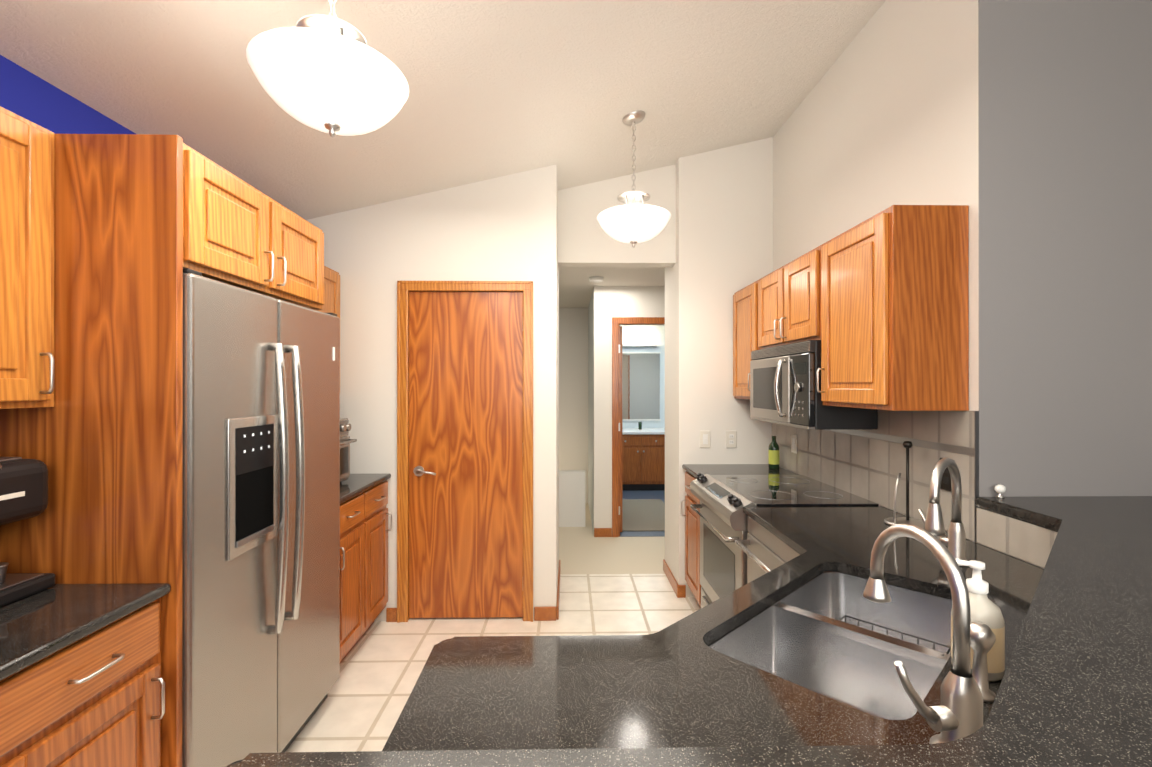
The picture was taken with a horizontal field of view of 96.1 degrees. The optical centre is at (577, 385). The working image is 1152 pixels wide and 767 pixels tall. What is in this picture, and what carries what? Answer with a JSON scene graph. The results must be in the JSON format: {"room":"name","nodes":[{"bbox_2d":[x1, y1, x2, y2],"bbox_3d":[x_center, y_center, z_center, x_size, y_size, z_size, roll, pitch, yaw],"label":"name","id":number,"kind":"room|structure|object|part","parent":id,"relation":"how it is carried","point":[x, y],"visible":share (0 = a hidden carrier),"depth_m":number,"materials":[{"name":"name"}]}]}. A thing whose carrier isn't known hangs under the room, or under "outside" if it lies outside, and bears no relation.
{"room":"kitchen","nodes":[
{"label":"kitchen","id":0,"kind":"room"},
{"bbox_2d":[0,55,135,133],"bbox_3d":[-1.780,0.149,0.952,0.120,2.600,4.670,0,0,-1],"label":"wall","id":1,"kind":"structure","parent":0,"point":[30,96],"depth_m":1.69,"materials":[{"name":"blue paint"}]},
{"bbox_2d":[0,106,53,408],"bbox_3d":[-1.539,-0.315,0.806,0.349,0.747,1.208,0,0,-1],"label":"upper cabinet","id":2,"kind":"object","parent":1,"relation":"attached to","point":[26,263],"visible":1,"depth_m":1.33,"materials":[{"name":"brown wood"}]},
{"bbox_2d":[183,143,323,309],"bbox_3d":[-1.404,-0.512,1.867,0.658,0.352,0.859,0,0,-1],"label":"upper cabinet","id":3,"kind":"object","parent":1,"relation":"attached to","point":[239,232],"visible":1,"depth_m":1.73,"materials":[{"name":"brown wood"}]},
{"bbox_2d":[317,266,339,317],"bbox_3d":[-1.574,-0.311,2.731,0.349,0.752,0.867,0,0,-1],"label":"upper cabinet","id":4,"kind":"object","parent":1,"relation":"attached to","point":[331,291],"visible":0.15,"depth_m":3.03,"materials":[{"name":"brown wood"}]},
{"bbox_2d":[307,164,558,620],"bbox_3d":[-0.945,-0.050,3.242,1.630,3.000,0.120,0,0,-1],"label":"wall","id":5,"kind":"structure","parent":0,"point":[503,228],"depth_m":3.17,"materials":[{"name":"white paint"}]},
{"bbox_2d":[397,281,532,622],"bbox_3d":[-0.687,0.406,3.235,0.830,2.088,0.143,0,0,-1],"label":"door frame","id":6,"kind":"structure","parent":5,"relation":"attached to","point":[404,288],"depth_m":3.17,"materials":[{"name":"brown wood"}]},
{"bbox_2d":[409,292,522,617],"bbox_3d":[-0.684,0.430,3.186,0.709,2.016,0.096,0,0,-1],"label":"pantry door","id":7,"kind":"structure","parent":5,"relation":"in","point":[465,454],"depth_m":3.20,"materials":[{"name":"brown wood"}]},
{"bbox_2d":[554,560,560,620],"bbox_3d":[-0.131,1.408,3.614,0.018,0.085,0.864,0,0,-1],"label":"baseboard","id":8,"kind":"structure","parent":5,"relation":"attached to","point":[556,608],"depth_m":3.36,"materials":[{"name":"brown wood"}]},
{"bbox_2d":[0,0,885,307],"bbox_3d":[0.587,-1.589,3.411,5.200,1.279,9.500,0,0,-1],"label":"ceiling","id":9,"kind":"structure","parent":0,"point":[498,88],"depth_m":2.27,"materials":[{"name":"white paint"}]},
{"bbox_2d":[246,0,408,137],"bbox_3d":[-0.674,-0.964,1.425,0.402,0.567,0.402,0,0,-1],"label":"pendant light","id":10,"kind":"object","parent":9,"relation":"hanging from","point":[332,76],"visible":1,"depth_m":1.32,"materials":[{"name":"white glass"}]},
{"bbox_2d":[589,276,602,282],"bbox_3d":[0.166,-0.933,4.573,0.130,0.032,0.130,0,0,-1],"label":"smoke detector","id":11,"kind":"object","parent":9,"relation":"attached to","point":[595,279],"visible":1,"depth_m":4.54,"materials":[{"name":"white plastic"}]},
{"bbox_2d":[597,110,670,247],"bbox_3d":[0.307,-1.114,2.825,0.402,0.728,0.402,0,0,-1],"label":"pendant light","id":12,"kind":"object","parent":9,"relation":"hanging from","point":[633,219],"visible":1,"depth_m":2.73,"materials":[{"name":"white glass"}]},
{"bbox_2d":[286,574,700,751],"bbox_3d":[0.624,1.479,1.319,5.200,0.060,5.320,0,0,-1],"label":"floor","id":13,"kind":"structure","parent":0,"point":[382,663],"depth_m":3.01,"materials":[{"name":"beige tile"}]},
{"bbox_2d":[0,598,164,766],"bbox_3d":[-1.395,1.009,0.792,0.638,0.879,1.237,0,0,-1],"label":"base cabinet","id":14,"kind":"object","parent":13,"relation":"on","point":[96,699],"visible":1,"depth_m":1.20,"materials":[{"name":"brown wood"}]},
{"bbox_2d":[0,583,170,680],"bbox_3d":[-1.405,0.554,0.787,0.617,0.030,1.248,0,0,-1],"label":"countertop","id":15,"kind":"structure","parent":14,"relation":"on","point":[40,625],"depth_m":1.22,"materials":[{"name":"stone"}]},
{"bbox_2d":[0,457,55,606],"bbox_3d":[-1.547,0.345,1.256,0.320,0.384,0.250,0,0,-1],"label":"coffee maker","id":16,"kind":"object","parent":15,"relation":"on","point":[23,489],"visible":0.96,"depth_m":1.30,"materials":[{"name":"black plastic"}]},
{"bbox_2d":[0,134,182,766],"bbox_3d":[-1.411,0.381,1.425,0.627,2.137,0.022,0,0,-1],"label":"panel","id":17,"kind":"object","parent":13,"relation":"on","point":[102,439],"visible":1,"depth_m":1.42,"materials":[{"name":"brown wood"}]},
{"bbox_2d":[182,268,339,766],"bbox_3d":[-1.377,0.561,1.915,0.713,1.777,0.949,0,0,-1],"label":"refrigerator","id":18,"kind":"object","parent":13,"relation":"on","point":[261,531],"visible":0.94,"depth_m":1.74,"materials":[{"name":"silver metal"}]},
{"bbox_2d":[340,480,391,662],"bbox_3d":[-1.430,1.011,2.783,0.638,0.879,0.764,0,0,-1],"label":"base cabinet","id":19,"kind":"object","parent":13,"relation":"on","point":[364,530],"visible":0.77,"depth_m":2.75,"materials":[{"name":"brown wood"}]},
{"bbox_2d":[340,474,390,503],"bbox_3d":[-1.441,0.555,2.781,0.617,0.030,0.772,0,0,-1],"label":"countertop","id":20,"kind":"structure","parent":19,"relation":"on","point":[352,485],"depth_m":2.84,"materials":[{"name":"stone"}]},
{"bbox_2d":[340,418,356,482],"bbox_3d":[-1.455,0.360,2.693,0.476,0.355,0.390,0,0,-1],"label":"toaster oven","id":21,"kind":"object","parent":20,"relation":"on","point":[345,439],"visible":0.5,"depth_m":2.81,"materials":[{"name":"silver metal"}]},
{"bbox_2d":[226,458,1151,766],"bbox_3d":[0.937,0.831,1.210,2.612,1.236,2.190,0,0,-1],"label":"bar counter","id":22,"kind":"object","parent":13,"relation":"on","point":[830,646],"visible":0.92,"depth_m":0.91,"materials":[{"name":"black stone"}]},
{"bbox_2d":[382,506,1043,750],"bbox_3d":[0.538,0.554,1.417,1.682,0.030,1.762,0,0,-1],"label":"countertop","id":23,"kind":"structure","parent":22,"relation":"on","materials":[{"name":"stone"}]},
{"bbox_2d":[708,571,952,719],"bbox_3d":[0.644,0.669,1.206,0.878,0.202,0.861,0,0,-1],"label":"sink","id":24,"kind":"object","parent":23,"relation":"in","point":[821,635],"depth_m":1.28,"materials":[{"name":"silver metal"}]},
{"bbox_2d":[884,441,923,528],"bbox_3d":[1.277,0.378,2.001,0.156,0.322,0.156,0,0,-1],"label":"paper towel holder","id":25,"kind":"object","parent":23,"relation":"on","point":[894,519],"visible":0.92,"depth_m":2.00,"materials":[{"name":"silver metal"}]},
{"bbox_2d":[863,524,982,743],"bbox_3d":[0.524,0.382,0.829,0.146,0.310,0.229,0,0,-1],"label":"faucet","id":26,"kind":"object","parent":23,"relation":"on","point":[959,715],"depth_m":0.76,"materials":[{"name":"silver metal"}]},
{"bbox_2d":[918,458,966,566],"bbox_3d":[1.083,0.375,1.546,0.203,0.326,0.216,0,0,-1],"label":"faucet","id":27,"kind":"object","parent":23,"relation":"on","point":[933,522],"depth_m":1.55,"materials":[{"name":"silver metal"}]},
{"bbox_2d":[951,559,1004,681],"bbox_3d":[0.752,0.435,0.974,0.081,0.205,0.081,0,0,-1],"label":"hand soap bottle","id":28,"kind":"object","parent":23,"relation":"on","point":[984,609],"visible":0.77,"depth_m":0.95,"materials":[{"name":"beige plastic"}]},
{"bbox_2d":[994,485,1005,497],"bbox_3d":[1.427,0.357,1.746,0.034,0.043,0.027,0,0,-1],"label":"sensor","id":29,"kind":"object","parent":22,"relation":"on","point":[999,489],"visible":0.98,"depth_m":1.74,"materials":[{"name":"white plastic"}]},
{"bbox_2d":[681,471,701,605],"bbox_3d":[1.022,1.011,3.308,0.648,0.879,0.442,0,0,-1],"label":"base cabinet","id":30,"kind":"object","parent":13,"relation":"on","point":[692,547],"visible":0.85,"depth_m":3.31,"materials":[{"name":"brown wood"}]},
{"bbox_2d":[682,464,798,477],"bbox_3d":[1.032,0.555,3.310,0.627,0.030,0.469,0,0,-1],"label":"countertop","id":31,"kind":"structure","parent":30,"relation":"on","point":[731,469],"depth_m":3.31,"materials":[{"name":"stone"}]},
{"bbox_2d":[768,436,778,468],"bbox_3d":[1.273,0.434,3.352,0.067,0.210,0.067,0,0,-1],"label":"oil bottle","id":32,"kind":"object","parent":31,"relation":"on","point":[773,456],"visible":1,"depth_m":3.33,"materials":[{"name":"green glass"}]},
{"bbox_2d":[735,516,799,582],"bbox_3d":[1.025,1.012,2.001,0.664,0.876,0.594,0,0,-1],"label":"dishwasher","id":33,"kind":"object","parent":13,"relation":"on","point":[765,550],"visible":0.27,"depth_m":2.09,"materials":[{"name":"silver metal"}]},
{"bbox_2d":[690,473,878,607],"bbox_3d":[1.004,0.980,2.691,0.682,0.940,0.758,0,0,-1],"label":"range","id":34,"kind":"object","parent":13,"relation":"on","point":[724,500],"visible":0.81,"depth_m":2.60,"materials":[{"name":"silver metal"}]},
{"bbox_2d":[559,470,584,526],"bbox_3d":[-0.433,1.172,5.351,1.030,0.560,0.120,0,0,-1],"label":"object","id":35,"kind":"structure","parent":0,"point":[571,498],"depth_m":5.30,"materials":[{"name":"white paint"}]},
{"bbox_2d":[559,308,587,502],"bbox_3d":[-0.966,0.253,6.392,2.200,2.400,0.120,0,0,-1],"label":"wall","id":36,"kind":"structure","parent":0,"point":[573,388],"depth_m":6.35,"materials":[{"name":"white paint"}]},
{"bbox_2d":[588,286,607,533],"bbox_3d":[0.210,0.253,6.353,0.150,2.400,2.800,0,0,-1],"label":"wall","id":37,"kind":"structure","parent":0,"point":[607,304],"depth_m":4.95,"materials":[{"name":"white paint"}]},
{"bbox_2d":[559,503,664,573],"bbox_3d":[0.540,1.483,6.068,5.200,0.060,4.180,0,0,-1],"label":"floor carpet","id":38,"kind":"object","parent":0,"point":[583,550],"depth_m":4.49,"materials":[{"name":"beige carpet"}]},
{"bbox_2d":[558,164,675,266],"bbox_3d":[0.277,-1.304,3.695,0.830,0.890,0.120,0,0,-1],"label":"wall","id":39,"kind":"structure","parent":0,"point":[585,239],"depth_m":3.63,"materials":[{"name":"white paint"}]},
{"bbox_2d":[608,286,664,527],"bbox_3d":[1.208,0.252,5.031,1.800,2.400,0.120,0,0,-1],"label":"wall","id":40,"kind":"structure","parent":0,"point":[623,301],"depth_m":4.96,"materials":[{"name":"white paint"}]},
{"bbox_2d":[612,317,664,536],"bbox_3d":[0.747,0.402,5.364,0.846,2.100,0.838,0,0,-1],"label":"door frame","id":41,"kind":"structure","parent":40,"relation":"attached to","point":[616,427],"depth_m":4.94,"materials":[{"name":"brown wood"}]},
{"bbox_2d":[622,336,660,420],"bbox_3d":[0.823,-0.096,7.566,0.820,1.240,0.153,0,0,-1],"label":"bathroom mirror","id":42,"kind":"object","parent":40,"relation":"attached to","point":[640,386],"visible":0.69,"depth_m":7.63,"materials":[{"name":"white mirror"}]},
{"bbox_2d":[619,490,664,536],"bbox_3d":[1.186,1.451,6.310,1.860,0.004,2.680,0,0,-1],"label":"floor","id":43,"kind":"structure","parent":0,"point":[643,494],"depth_m":6.67,"materials":[{"name":"blue"}]},
{"bbox_2d":[622,499,664,530],"bbox_3d":[0.734,1.442,5.816,0.660,0.011,1.390,0,0,-1],"label":"bath rug","id":44,"kind":"object","parent":43,"relation":"on","point":[643,514],"visible":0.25,"depth_m":5.70,"materials":[{"name":"beige fabric"}]},
{"bbox_2d":[622,435,664,489],"bbox_3d":[1.042,1.063,7.336,1.250,0.780,0.614,0,0,-1],"label":"bathroom vanity","id":45,"kind":"object","parent":43,"relation":"on","point":[643,458],"depth_m":7.05,"materials":[{"name":"brown wood"}]},
{"bbox_2d":[622,427,664,434],"bbox_3d":[1.047,0.654,7.340,1.300,0.040,0.605,0,0,-1],"label":"countertop","id":46,"kind":"structure","parent":45,"relation":"on","point":[625,431],"depth_m":7.06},
{"bbox_2d":[663,559,683,597],"bbox_3d":[0.694,1.408,3.794,0.034,0.085,0.534,0,0,-1],"label":"baseboard","id":47,"kind":"structure","parent":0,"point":[678,589],"depth_m":3.65,"materials":[{"name":"brown wood"}]},
{"bbox_2d":[665,137,772,596],"bbox_3d":[1.075,-0.224,3.803,0.770,3.350,0.531,0,0,-1],"label":"wall","id":48,"kind":"structure","parent":0,"point":[724,225],"depth_m":3.55,"materials":[{"name":"white paint"}]},
{"bbox_3d":[0.875,0.371,3.539,0.072,0.116,0.010,0,0,-1],"label":"light switch plate with dimmer","id":49,"kind":"part","parent":48,"relation":"part of","materials":[{"name":"white plastic"}]},
{"bbox_2d":[726,431,736,447],"bbox_3d":[1.055,0.371,3.543,0.072,0.116,0.008,0,0,-1],"label":"electrical outlet plate","id":50,"kind":"object","parent":48,"relation":"attached to","point":[731,439],"visible":1,"depth_m":3.54,"materials":[{"name":"beige plastic"}]},
{"bbox_2d":[773,0,978,542],"bbox_3d":[1.416,-0.225,2.925,0.120,3.350,2.298,0,0,-1],"label":"wall","id":51,"kind":"structure","parent":0,"point":[883,116],"depth_m":2.27,"materials":[{"name":"white paint"}]},
{"bbox_2d":[733,279,759,398],"bbox_3d":[1.187,-0.270,3.311,0.318,0.720,0.462,0,0,-1],"label":"upper cabinet","id":52,"kind":"object","parent":51,"relation":"attached to","point":[745,322],"visible":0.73,"depth_m":3.29,"materials":[{"name":"brown wood"}]},
{"bbox_2d":[758,244,822,348],"bbox_3d":[1.198,-0.417,2.698,0.318,0.425,0.755,0,0,-1],"label":"upper cabinet","id":53,"kind":"object","parent":51,"relation":"attached to","point":[789,303],"visible":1,"depth_m":2.60,"materials":[{"name":"brown wood"}]},
{"bbox_2d":[750,340,877,429],"bbox_3d":[1.159,-0.001,2.697,0.370,0.402,0.749,0,0,-1],"label":"microwave","id":54,"kind":"object","parent":53,"relation":"attached to","point":[783,385],"visible":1,"depth_m":2.46,"materials":[{"name":"silver metal"}]},
{"bbox_2d":[772,409,978,541],"bbox_3d":[1.354,0.315,2.662,0.012,0.449,1.779,0,0,-1],"label":"backsplash","id":55,"kind":"structure","parent":51,"relation":"attached to","point":[869,464],"depth_m":2.20,"materials":[{"name":"tile"}]},
{"bbox_2d":[791,434,796,453],"bbox_3d":[1.334,0.360,3.193,0.010,0.116,0.072,0,0,-1],"label":"light switch","id":56,"kind":"object","parent":55,"relation":"attached to","point":[793,443],"visible":1,"depth_m":3.18,"materials":[{"name":"beige plastic"}]},
{"bbox_2d":[940,458,954,491],"bbox_3d":[1.358,0.329,1.903,0.008,0.116,0.072,0,0,-1],"label":"electrical outlet plate","id":57,"kind":"object","parent":55,"relation":"attached to","point":[946,482],"visible":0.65,"depth_m":1.90,"materials":[{"name":"brown metal"}]},
{"bbox_2d":[817,205,968,410],"bbox_3d":[1.209,-0.271,2.064,0.318,0.720,0.503,0,0,-1],"label":"upper cabinet","id":58,"kind":"object","parent":51,"relation":"attached to","point":[894,307],"visible":0.98,"depth_m":1.81,"materials":[{"name":"brown wood"}]},
{"bbox_2d":[978,0,1151,496],"bbox_3d":[2.295,-0.426,1.850,1.840,3.750,0.120,0,0,-1],"label":"wall","id":59,"kind":"structure","parent":0,"point":[1065,226],"depth_m":1.78,"materials":[{"name":"grey paint"}]}
]}

